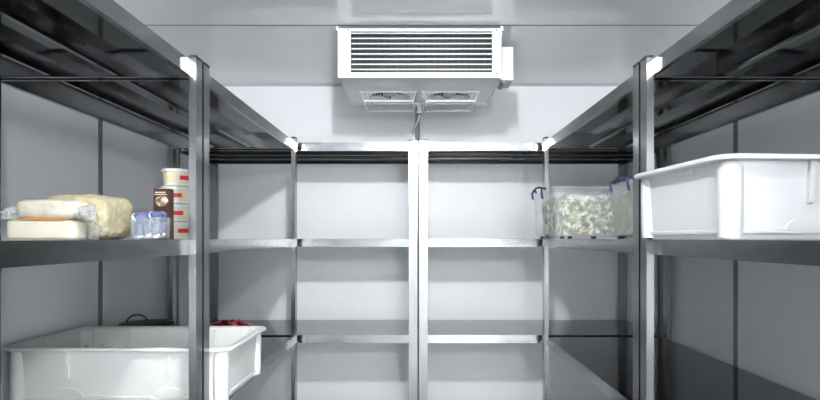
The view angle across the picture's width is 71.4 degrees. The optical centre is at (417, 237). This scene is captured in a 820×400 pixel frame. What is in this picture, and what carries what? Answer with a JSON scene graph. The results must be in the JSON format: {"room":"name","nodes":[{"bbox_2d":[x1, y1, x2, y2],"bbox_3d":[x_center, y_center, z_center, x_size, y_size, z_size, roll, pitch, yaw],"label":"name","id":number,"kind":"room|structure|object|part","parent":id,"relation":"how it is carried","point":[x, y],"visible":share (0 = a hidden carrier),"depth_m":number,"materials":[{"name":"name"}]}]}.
{"room":"walk-in refrigerator","nodes":[
{"label":"walk-in refrigerator","id":0,"kind":"room"},
{"bbox_2d":[1,84,209,399],"bbox_3d":[-1.272,0.188,0.860,0.080,2.224,5.280,0,0,0],"label":"wall","id":1,"kind":"structure","parent":0,"point":[48,149],"depth_m":2.02,"materials":[{"name":"white metal"}]},
{"bbox_2d":[98,120,102,325],"bbox_3d":[-1.230,0.189,2.208,0.005,2.223,0.026,0,0,0],"label":"trim","id":2,"kind":"structure","parent":1,"relation":"attached to","point":[100,123],"depth_m":2.20,"materials":[{"name":"grey metal"}]},
{"bbox_2d":[146,25,697,25],"bbox_3d":[0.000,-0.924,2.475,2.464,0.001,0.010,0,0,0],"label":"trim","id":3,"kind":"structure","parent":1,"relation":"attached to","point":[146,25],"depth_m":2.48,"materials":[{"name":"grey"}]},
{"bbox_2d":[218,86,617,399],"bbox_3d":[0.000,0.188,3.460,2.464,2.224,0.080,0,0,0],"label":"wall","id":4,"kind":"structure","parent":0,"point":[335,201],"depth_m":3.42,"materials":[{"name":"white metal"}]},
{"bbox_2d":[415,106,419,399],"bbox_3d":[-0.003,0.205,3.404,0.027,2.190,0.027,0,0,0],"label":"pipe","id":5,"kind":"object","parent":4,"relation":"attached to","point":[417,130],"visible":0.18,"depth_m":3.39,"materials":[{"name":"grey plastic"}]},
{"bbox_2d":[220,83,621,85],"bbox_3d":[0.000,-0.917,3.413,2.464,0.014,0.014,0,0,0],"label":"trim","id":6,"kind":"structure","parent":4,"relation":"attached to","point":[223,84],"depth_m":3.41,"materials":[{"name":"grey metal"}]},
{"bbox_2d":[114,0,730,82],"bbox_3d":[0.000,-0.964,0.860,2.624,0.080,5.280,0,0,0],"label":"ceiling","id":7,"kind":"structure","parent":0,"point":[233,54],"depth_m":2.50,"materials":[{"name":"white metal"}]},
{"bbox_2d":[336,26,512,133],"bbox_3d":[0.038,-0.732,2.732,0.792,0.383,0.537,0,0,0],"label":"cooler","id":8,"kind":"object","parent":7,"relation":"attached to","point":[419,67],"visible":1,"depth_m":2.50,"materials":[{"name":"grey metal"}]},
{"bbox_3d":[0.007,-0.803,2.468,0.708,0.207,0.004,0,0,0],"label":"frame","id":9,"kind":"part","parent":8,"relation":"part of","materials":[{"name":"grey metal"}]},
{"bbox_2d":[338,76,500,105],"bbox_3d":[0.007,-0.722,2.734,0.708,0.056,0.532,0,0,0],"label":"drip tray","id":10,"kind":"object","parent":8,"relation":"on","point":[356,88],"depth_m":2.69,"materials":[{"name":"white metal"}]},
{"bbox_2d":[626,92,819,399],"bbox_3d":[1.272,0.188,0.860,0.080,2.224,5.280,0,0,0],"label":"wall","id":11,"kind":"structure","parent":0,"point":[779,304],"depth_m":2.06,"materials":[{"name":"white metal"}]},
{"bbox_2d":[733,122,737,366],"bbox_3d":[1.230,0.189,2.208,0.005,2.223,0.026,0,0,0],"label":"trim","id":12,"kind":"structure","parent":11,"relation":"attached to","point":[735,125],"depth_m":2.20,"materials":[{"name":"grey metal"}]},
{"bbox_3d":[0.000,1.340,0.860,2.624,0.080,5.280,0,0,0],"label":"floor","id":13,"kind":"structure","parent":0,"visible":0},
{"bbox_2d":[0,0,201,399],"bbox_3d":[-0.892,0.407,0.950,0.608,1.785,1.209,0,0,0],"label":"shelving unit","id":14,"kind":"object","parent":13,"relation":"on","point":[39,38],"visible":0.99,"depth_m":1.38,"materials":[{"name":"metal"}]},
{"bbox_2d":[7,220,85,239],"bbox_3d":[-0.833,-0.018,1.280,0.158,0.042,0.062,0,0,0],"label":"cheese block","id":15,"kind":"object","parent":14,"relation":"on","point":[16,229],"visible":1,"depth_m":1.25,"materials":[{"name":"beige food"}]},
{"bbox_2d":[0,199,96,219],"bbox_3d":[-0.823,-0.066,1.275,0.215,0.053,0.089,0,0,0],"label":"roll","id":16,"kind":"object","parent":15,"relation":"on","point":[50,209],"visible":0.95,"depth_m":1.25,"materials":[{"name":"white food"}]},
{"bbox_3d":[-0.892,-0.474,0.950,0.564,0.002,1.206,0,0,0],"label":"shelf","id":17,"kind":"part","parent":14,"relation":"part of","materials":[{"name":"metal"}]},
{"bbox_2d":[46,194,132,238],"bbox_3d":[-0.822,-0.052,1.412,0.172,0.111,0.186,0,0,0],"label":"cheese","id":18,"kind":"object","parent":14,"relation":"on","point":[112,220],"visible":0.6,"depth_m":1.37,"materials":[{"name":"white food"}]},
{"bbox_3d":[-0.892,-0.454,1.546,0.564,0.038,0.014,0,0,0],"label":"rail","id":19,"kind":"part","parent":14,"relation":"part of","materials":[{"name":"metal"}]},
{"bbox_3d":[-0.892,0.005,0.950,0.564,0.002,1.206,0,0,0],"label":"shelf","id":20,"kind":"part","parent":14,"relation":"part of","materials":[{"name":"metal"}]},
{"bbox_3d":[-0.616,0.024,0.950,0.014,0.040,1.206,0,0,0],"label":"rail","id":21,"kind":"part","parent":14,"relation":"part of","materials":[{"name":"metal"}]},
{"bbox_3d":[-0.616,-0.455,0.950,0.014,0.040,1.206,0,0,0],"label":"rail","id":22,"kind":"part","parent":14,"relation":"part of","materials":[{"name":"metal"}]},
{"bbox_3d":[-0.598,0.410,1.533,0.020,1.779,0.042,0,0,0],"label":"post","id":23,"kind":"part","parent":14,"relation":"part of","materials":[{"name":"metal"}]},
{"bbox_3d":[-0.675,-0.024,1.440,0.081,0.054,0.081,0,0,0],"label":"clear container","id":24,"kind":"object","parent":14,"relation":"on","visible":0},
{"bbox_2d":[133,220,143,238],"bbox_3d":[-0.695,-0.021,1.424,0.030,0.046,0.026,0,0,-4],"label":"pack","id":25,"kind":"object","parent":24,"relation":"in","point":[138,230],"visible":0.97,"depth_m":1.41},
{"bbox_2d":[131,210,150,221],"bbox_3d":[-0.694,-0.055,1.431,0.046,0.031,0.027,0,0,-3],"label":"pack","id":26,"kind":"object","parent":25,"relation":"on","point":[143,215],"visible":1,"depth_m":1.42},
{"bbox_2d":[142,220,152,237],"bbox_3d":[-0.674,-0.022,1.422,0.030,0.046,0.026,0,0,22],"label":"pack","id":27,"kind":"object","parent":24,"relation":"in","point":[147,226],"visible":1,"depth_m":1.41},
{"bbox_2d":[151,220,161,238],"bbox_3d":[-0.653,-0.021,1.424,0.030,0.046,0.026,0,0,35],"label":"pack","id":28,"kind":"object","parent":24,"relation":"in","point":[156,232],"visible":1,"depth_m":1.42},
{"bbox_2d":[149,211,166,221],"bbox_3d":[-0.655,-0.055,1.438,0.045,0.029,0.028,0,0,18],"label":"pack","id":29,"kind":"object","parent":28,"relation":"on","point":[161,216],"visible":1,"depth_m":1.43},
{"bbox_2d":[160,221,166,237],"bbox_3d":[-0.654,-0.024,1.455,0.030,0.046,0.026,0,0,22],"label":"pack","id":30,"kind":"object","parent":24,"relation":"in","point":[164,223],"visible":0.49,"depth_m":1.45},
{"bbox_2d":[0,61,296,399],"bbox_3d":[-0.892,0.407,2.170,0.608,1.785,1.209,0,0,0],"label":"shelving unit","id":31,"kind":"object","parent":13,"relation":"on","point":[157,109],"visible":0.48,"depth_m":2.01,"materials":[{"name":"metal"}]},
{"bbox_3d":[-1.185,0.410,1.587,0.020,1.779,0.042,0,0,0],"label":"post","id":32,"kind":"part","parent":31,"relation":"part of","materials":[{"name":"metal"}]},
{"bbox_3d":[-1.169,-0.455,2.170,0.014,0.040,1.206,0,0,0],"label":"rail","id":33,"kind":"part","parent":31,"relation":"part of","materials":[{"name":"metal"}]},
{"bbox_3d":[-0.892,-0.454,1.574,0.564,0.038,0.014,0,0,0],"label":"rail","id":34,"kind":"part","parent":31,"relation":"part of","materials":[{"name":"metal"}]},
{"bbox_2d":[2,326,265,399],"bbox_3d":[-0.874,0.399,1.842,0.672,0.166,0.420,0,0,0],"label":"plastic bin","id":35,"kind":"object","parent":31,"relation":"on","point":[85,362],"visible":0.99,"depth_m":1.66,"materials":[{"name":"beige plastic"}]},
{"bbox_2d":[118,314,174,325],"bbox_3d":[-1.055,0.388,2.220,0.202,0.189,0.202,0,0,0],"label":"lidded pot","id":36,"kind":"object","parent":31,"relation":"on","point":[146,322],"visible":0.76,"depth_m":2.20,"materials":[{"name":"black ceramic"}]},
{"bbox_3d":[-1.083,0.312,2.200,0.090,0.037,0.006,0,0,0],"label":"hoop handle","id":37,"kind":"part","parent":36,"relation":"part of","materials":[{"name":"black metal"}]},
{"bbox_3d":[-1.055,0.329,2.220,0.202,0.014,0.202,0,0,0],"label":"lid","id":38,"kind":"part","parent":36,"relation":"part of","materials":[{"name":"black metal"}]},
{"bbox_3d":[-0.892,-0.474,2.170,0.564,0.002,1.206,0,0,0],"label":"shelf","id":39,"kind":"part","parent":31,"relation":"part of","materials":[{"name":"metal"}]},
{"bbox_2d":[153,189,173,238],"bbox_3d":[-0.743,-0.070,1.665,0.046,0.146,0.031,0,0,0],"label":"carton","id":40,"kind":"object","parent":31,"relation":"on","point":[163,199],"visible":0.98,"depth_m":1.65,"materials":[{"name":"brown cardboard"}]},
{"bbox_2d":[155,196,167,205],"bbox_3d":[-0.742,-0.107,1.650,0.038,0.030,0.001,0,0,0],"label":"picture","id":41,"kind":"object","parent":40,"relation":"attached to","point":[159,200],"depth_m":1.65},
{"bbox_3d":[-1.185,0.410,2.753,0.020,1.779,0.042,0,0,0],"label":"post","id":42,"kind":"part","parent":31,"relation":"part of","materials":[{"name":"metal"}]},
{"bbox_2d":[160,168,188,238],"bbox_3d":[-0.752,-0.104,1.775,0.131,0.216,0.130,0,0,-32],"label":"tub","id":43,"kind":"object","parent":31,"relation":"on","point":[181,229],"depth_m":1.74,"materials":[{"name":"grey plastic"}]},
{"bbox_3d":[-0.753,-0.132,1.775,0.092,0.053,0.092,0,0,6],"label":"food tub","id":44,"kind":"part","parent":43,"relation":"part of","materials":[{"name":"beige plastic"}]},
{"bbox_3d":[-0.753,-0.153,1.775,0.092,0.010,0.092,0,0,6],"label":"lid","id":45,"kind":"part","parent":43,"relation":"part of","materials":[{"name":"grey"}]},
{"bbox_3d":[-0.749,-0.186,1.775,0.092,0.053,0.092,0,0,-36],"label":"food tub","id":46,"kind":"part","parent":43,"relation":"part of","materials":[{"name":"beige plastic"}]},
{"bbox_3d":[-0.749,-0.207,1.775,0.092,0.010,0.092,0,0,-36],"label":"lid","id":47,"kind":"part","parent":43,"relation":"part of","materials":[{"name":"grey plastic"}]},
{"bbox_2d":[173,189,188,203],"bbox_3d":[-0.753,-0.128,1.775,0.086,0.047,0.086,0,0,6],"label":"tub","id":48,"kind":"object","parent":43,"relation":"in","point":[181,196],"depth_m":1.74,"materials":[{"name":"grey plastic"}]},
{"bbox_3d":[-0.750,-0.077,1.775,0.092,0.053,0.092,0,0,3],"label":"food tub","id":49,"kind":"part","parent":43,"relation":"part of","materials":[{"name":"beige plastic"}]},
{"bbox_3d":[-0.752,-0.045,1.775,0.092,0.010,0.092,0,0,-32],"label":"lid","id":50,"kind":"part","parent":43,"relation":"part of","materials":[{"name":"grey plastic"}]},
{"bbox_3d":[-0.750,-0.099,1.775,0.092,0.010,0.092,0,0,3],"label":"lid","id":51,"kind":"part","parent":43,"relation":"part of","materials":[{"name":"grey plastic"}]},
{"bbox_3d":[-0.598,0.410,1.587,0.020,1.779,0.042,0,0,0],"label":"post","id":52,"kind":"part","parent":31,"relation":"part of","materials":[{"name":"metal"}]},
{"bbox_2d":[209,319,255,325],"bbox_3d":[-0.840,0.422,2.529,0.245,0.120,0.162,0,0,0],"label":"bag","id":53,"kind":"object","parent":31,"relation":"on","point":[232,322],"visible":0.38,"depth_m":2.50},
{"bbox_3d":[-0.892,-0.454,2.766,0.564,0.038,0.014,0,0,0],"label":"rail","id":54,"kind":"part","parent":31,"relation":"part of","materials":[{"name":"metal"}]},
{"bbox_3d":[-0.616,-0.455,2.170,0.014,0.040,1.206,0,0,0],"label":"rail","id":55,"kind":"part","parent":31,"relation":"part of","materials":[{"name":"metal"}]},
{"bbox_3d":[-0.616,0.024,2.170,0.014,0.040,1.206,0,0,0],"label":"rail","id":56,"kind":"part","parent":31,"relation":"part of","materials":[{"name":"metal"}]},
{"bbox_3d":[-0.616,0.503,2.170,0.014,0.040,1.206,0,0,0],"label":"rail","id":57,"kind":"part","parent":31,"relation":"part of","materials":[{"name":"metal"}]},
{"bbox_3d":[-0.892,0.484,2.170,0.564,0.002,1.206,0,0,0],"label":"shelf","id":58,"kind":"part","parent":31,"relation":"part of","materials":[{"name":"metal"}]},
{"bbox_3d":[-0.598,0.410,2.753,0.020,1.779,0.042,0,0,0],"label":"post","id":59,"kind":"part","parent":31,"relation":"part of","materials":[{"name":"metal"}]},
{"bbox_2d":[176,140,417,399],"bbox_3d":[-0.615,0.407,3.098,1.223,1.785,0.564,0,0,0],"label":"shelving unit","id":60,"kind":"object","parent":13,"relation":"on","point":[308,331],"visible":0.66,"depth_m":2.85,"materials":[{"name":"metal"}]},
{"bbox_3d":[-1.204,0.410,2.827,0.042,1.779,0.020,0,0,0],"label":"post","id":61,"kind":"part","parent":60,"relation":"part of","materials":[{"name":"metal"}]},
{"bbox_3d":[-1.218,-0.454,3.099,0.014,0.038,0.520,0,0,0],"label":"rail","id":62,"kind":"part","parent":60,"relation":"part of","materials":[{"name":"metal"}]},
{"bbox_3d":[-1.204,0.410,3.370,0.042,1.779,0.020,0,0,0],"label":"post","id":63,"kind":"part","parent":60,"relation":"part of","materials":[{"name":"metal"}]},
{"bbox_3d":[-0.615,-0.455,2.844,1.220,0.040,0.014,0,0,0],"label":"rail","id":64,"kind":"part","parent":60,"relation":"part of","materials":[{"name":"metal"}]},
{"bbox_3d":[-0.615,0.484,3.099,1.220,0.002,0.520,0,0,0],"label":"shelf","id":65,"kind":"part","parent":60,"relation":"part of","materials":[{"name":"metal"}]},
{"bbox_3d":[-0.615,-0.455,3.353,1.220,0.040,0.014,0,0,0],"label":"rail","id":66,"kind":"part","parent":60,"relation":"part of","materials":[{"name":"metal"}]},
{"bbox_3d":[-0.615,0.503,2.844,1.220,0.040,0.014,0,0,0],"label":"rail","id":67,"kind":"part","parent":60,"relation":"part of","materials":[{"name":"metal"}]},
{"bbox_3d":[-0.615,0.024,2.844,1.220,0.040,0.014,0,0,0],"label":"rail","id":68,"kind":"part","parent":60,"relation":"part of","materials":[{"name":"metal"}]},
{"bbox_3d":[-0.025,0.410,2.827,0.042,1.779,0.020,0,0,0],"label":"post","id":69,"kind":"part","parent":60,"relation":"part of","materials":[{"name":"metal"}]},
{"bbox_2d":[419,140,662,399],"bbox_3d":[0.617,0.407,3.098,1.223,1.785,0.564,0,0,0],"label":"shelving unit","id":70,"kind":"object","parent":13,"relation":"on","point":[430,331],"visible":0.7,"depth_m":2.85,"materials":[{"name":"metal"}]},
{"bbox_3d":[0.027,0.410,2.827,0.042,1.779,0.020,0,0,0],"label":"post","id":71,"kind":"part","parent":70,"relation":"part of","materials":[{"name":"metal"}]},
{"bbox_3d":[0.617,0.024,2.844,1.220,0.040,0.014,0,0,0],"label":"rail","id":72,"kind":"part","parent":70,"relation":"part of","materials":[{"name":"metal"}]},
{"bbox_3d":[0.617,-0.455,3.353,1.220,0.040,0.014,0,0,0],"label":"rail","id":73,"kind":"part","parent":70,"relation":"part of","materials":[{"name":"metal"}]},
{"bbox_3d":[0.617,-0.455,2.844,1.220,0.040,0.014,0,0,0],"label":"rail","id":74,"kind":"part","parent":70,"relation":"part of","materials":[{"name":"metal"}]},
{"bbox_3d":[0.617,0.484,3.099,1.220,0.002,0.520,0,0,0],"label":"shelf","id":75,"kind":"part","parent":70,"relation":"part of","materials":[{"name":"metal"}]},
{"bbox_3d":[0.617,0.503,2.844,1.220,0.040,0.014,0,0,0],"label":"rail","id":76,"kind":"part","parent":70,"relation":"part of","materials":[{"name":"metal"}]},
{"bbox_3d":[1.207,0.410,3.370,0.042,1.779,0.020,0,0,0],"label":"post","id":77,"kind":"part","parent":70,"relation":"part of","materials":[{"name":"metal"}]},
{"bbox_3d":[1.207,0.410,2.827,0.042,1.779,0.020,0,0,0],"label":"post","id":78,"kind":"part","parent":70,"relation":"part of","materials":[{"name":"metal"}]},
{"bbox_2d":[542,61,819,399],"bbox_3d":[0.910,0.407,2.170,0.608,1.785,1.209,0,0,0],"label":"shelving unit","id":79,"kind":"object","parent":13,"relation":"on","point":[685,109],"visible":0.71,"depth_m":2.04,"materials":[{"name":"metal"}]},
{"bbox_3d":[0.616,0.410,2.753,0.020,1.779,0.042,0,0,0],"label":"post","id":80,"kind":"part","parent":79,"relation":"part of","materials":[{"name":"metal"}]},
{"bbox_2d":[531,186,622,238],"bbox_3d":[0.704,-0.113,2.500,0.361,0.232,0.401,0,0,-2],"label":"food box","id":81,"kind":"object","parent":79,"relation":"on","point":[537,187],"visible":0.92,"depth_m":2.46,"materials":[{"name":"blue plastic"}]},
{"bbox_3d":[0.537,-0.198,2.535,0.029,0.062,0.180,0,0,-2],"label":"clip handle","id":82,"kind":"part","parent":81,"relation":"part of","materials":[{"name":"blue plastic"}]},
{"bbox_2d":[542,194,620,234],"bbox_3d":[0.710,-0.099,2.500,0.262,0.170,0.345,0,0,-2],"label":"vegetables","id":83,"kind":"object","parent":81,"relation":"in","point":[567,214],"visible":0.9,"depth_m":2.34,"materials":[{"name":"green food"}]},
{"bbox_3d":[0.869,-0.198,2.545,0.029,0.062,0.180,0,0,-2],"label":"clip handle","id":84,"kind":"part","parent":81,"relation":"part of","materials":[{"name":"blue plastic"}]},
{"bbox_3d":[0.633,0.503,2.170,0.014,0.040,1.206,0,0,0],"label":"rail","id":85,"kind":"part","parent":79,"relation":"part of","materials":[{"name":"metal"}]},
{"bbox_3d":[0.633,-0.455,2.170,0.014,0.040,1.206,0,0,0],"label":"rail","id":86,"kind":"part","parent":79,"relation":"part of","materials":[{"name":"metal"}]},
{"bbox_3d":[0.633,0.024,2.170,0.014,0.040,1.206,0,0,0],"label":"rail","id":87,"kind":"part","parent":79,"relation":"part of","materials":[{"name":"metal"}]},
{"bbox_3d":[0.910,-0.454,2.766,0.564,0.038,0.014,0,0,0],"label":"rail","id":88,"kind":"part","parent":79,"relation":"part of","materials":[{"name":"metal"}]},
{"bbox_2d":[609,175,632,238],"bbox_3d":[0.858,-0.109,1.985,0.301,0.224,0.401,0,0,0],"label":"food box","id":89,"kind":"object","parent":79,"relation":"on","point":[627,178],"visible":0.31,"depth_m":2.02,"materials":[{"name":"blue plastic"}]},
{"bbox_3d":[0.722,-0.190,2.025,0.029,0.062,0.180,0,0,0],"label":"clip handle","id":90,"kind":"part","parent":89,"relation":"part of","materials":[{"name":"blue plastic"}]},
{"bbox_2d":[618,192,632,233],"bbox_3d":[0.858,-0.096,1.985,0.215,0.164,0.345,0,0,0],"label":"vegetables","id":91,"kind":"object","parent":89,"relation":"in","point":[626,203],"visible":0.24,"depth_m":2.07,"materials":[{"name":"green food"}]},
{"bbox_3d":[0.616,0.410,1.587,0.020,1.779,0.042,0,0,0],"label":"post","id":92,"kind":"part","parent":79,"relation":"part of","materials":[{"name":"metal"}]},
{"bbox_3d":[1.203,0.410,2.753,0.020,1.779,0.042,0,0,0],"label":"post","id":93,"kind":"part","parent":79,"relation":"part of","materials":[{"name":"metal"}]},
{"bbox_3d":[0.910,0.484,2.170,0.564,0.002,1.206,0,0,0],"label":"shelf","id":94,"kind":"part","parent":79,"relation":"part of","materials":[{"name":"metal"}]},
{"bbox_3d":[0.910,-0.474,2.170,0.564,0.002,1.206,0,0,0],"label":"shelf","id":95,"kind":"part","parent":79,"relation":"part of","materials":[{"name":"metal"}]},
{"bbox_3d":[0.910,-0.454,1.574,0.564,0.038,0.014,0,0,0],"label":"rail","id":96,"kind":"part","parent":79,"relation":"part of","materials":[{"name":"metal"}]},
{"bbox_3d":[1.187,-0.455,2.170,0.014,0.040,1.206,0,0,0],"label":"rail","id":97,"kind":"part","parent":79,"relation":"part of","materials":[{"name":"metal"}]},
{"bbox_2d":[640,0,819,399],"bbox_3d":[0.910,0.407,0.950,0.608,1.785,1.209,0,0,0],"label":"shelving unit","id":98,"kind":"object","parent":13,"relation":"on","point":[743,38],"visible":0.92,"depth_m":1.40,"materials":[{"name":"metal"}]},
{"bbox_3d":[0.616,0.410,1.533,0.020,1.779,0.042,0,0,0],"label":"post","id":99,"kind":"part","parent":98,"relation":"part of","materials":[{"name":"metal"}]},
{"bbox_3d":[0.633,-0.455,0.950,0.014,0.040,1.206,0,0,0],"label":"rail","id":100,"kind":"part","parent":98,"relation":"part of","materials":[{"name":"metal"}]},
{"bbox_2d":[634,153,819,239],"bbox_3d":[0.868,-0.078,1.292,0.625,0.163,0.395,0,0,-5],"label":"plastic bin","id":101,"kind":"object","parent":98,"relation":"on","point":[736,196],"visible":1,"depth_m":1.11,"materials":[{"name":"white plastic"}]},
{"bbox_3d":[0.910,-0.454,1.546,0.564,0.038,0.014,0,0,0],"label":"rail","id":102,"kind":"part","parent":98,"relation":"part of","materials":[{"name":"metal"}]},
{"bbox_3d":[0.910,0.005,0.950,0.564,0.002,1.206,0,0,0],"label":"shelf","id":103,"kind":"part","parent":98,"relation":"part of","materials":[{"name":"metal"}]},
{"bbox_3d":[0.633,0.024,0.950,0.014,0.040,1.206,0,0,0],"label":"rail","id":104,"kind":"part","parent":98,"relation":"part of","materials":[{"name":"metal"}]},
{"bbox_3d":[0.910,-0.474,0.950,0.564,0.002,1.206,0,0,0],"label":"shelf","id":105,"kind":"part","parent":98,"relation":"part of","materials":[{"name":"metal"}]}
]}

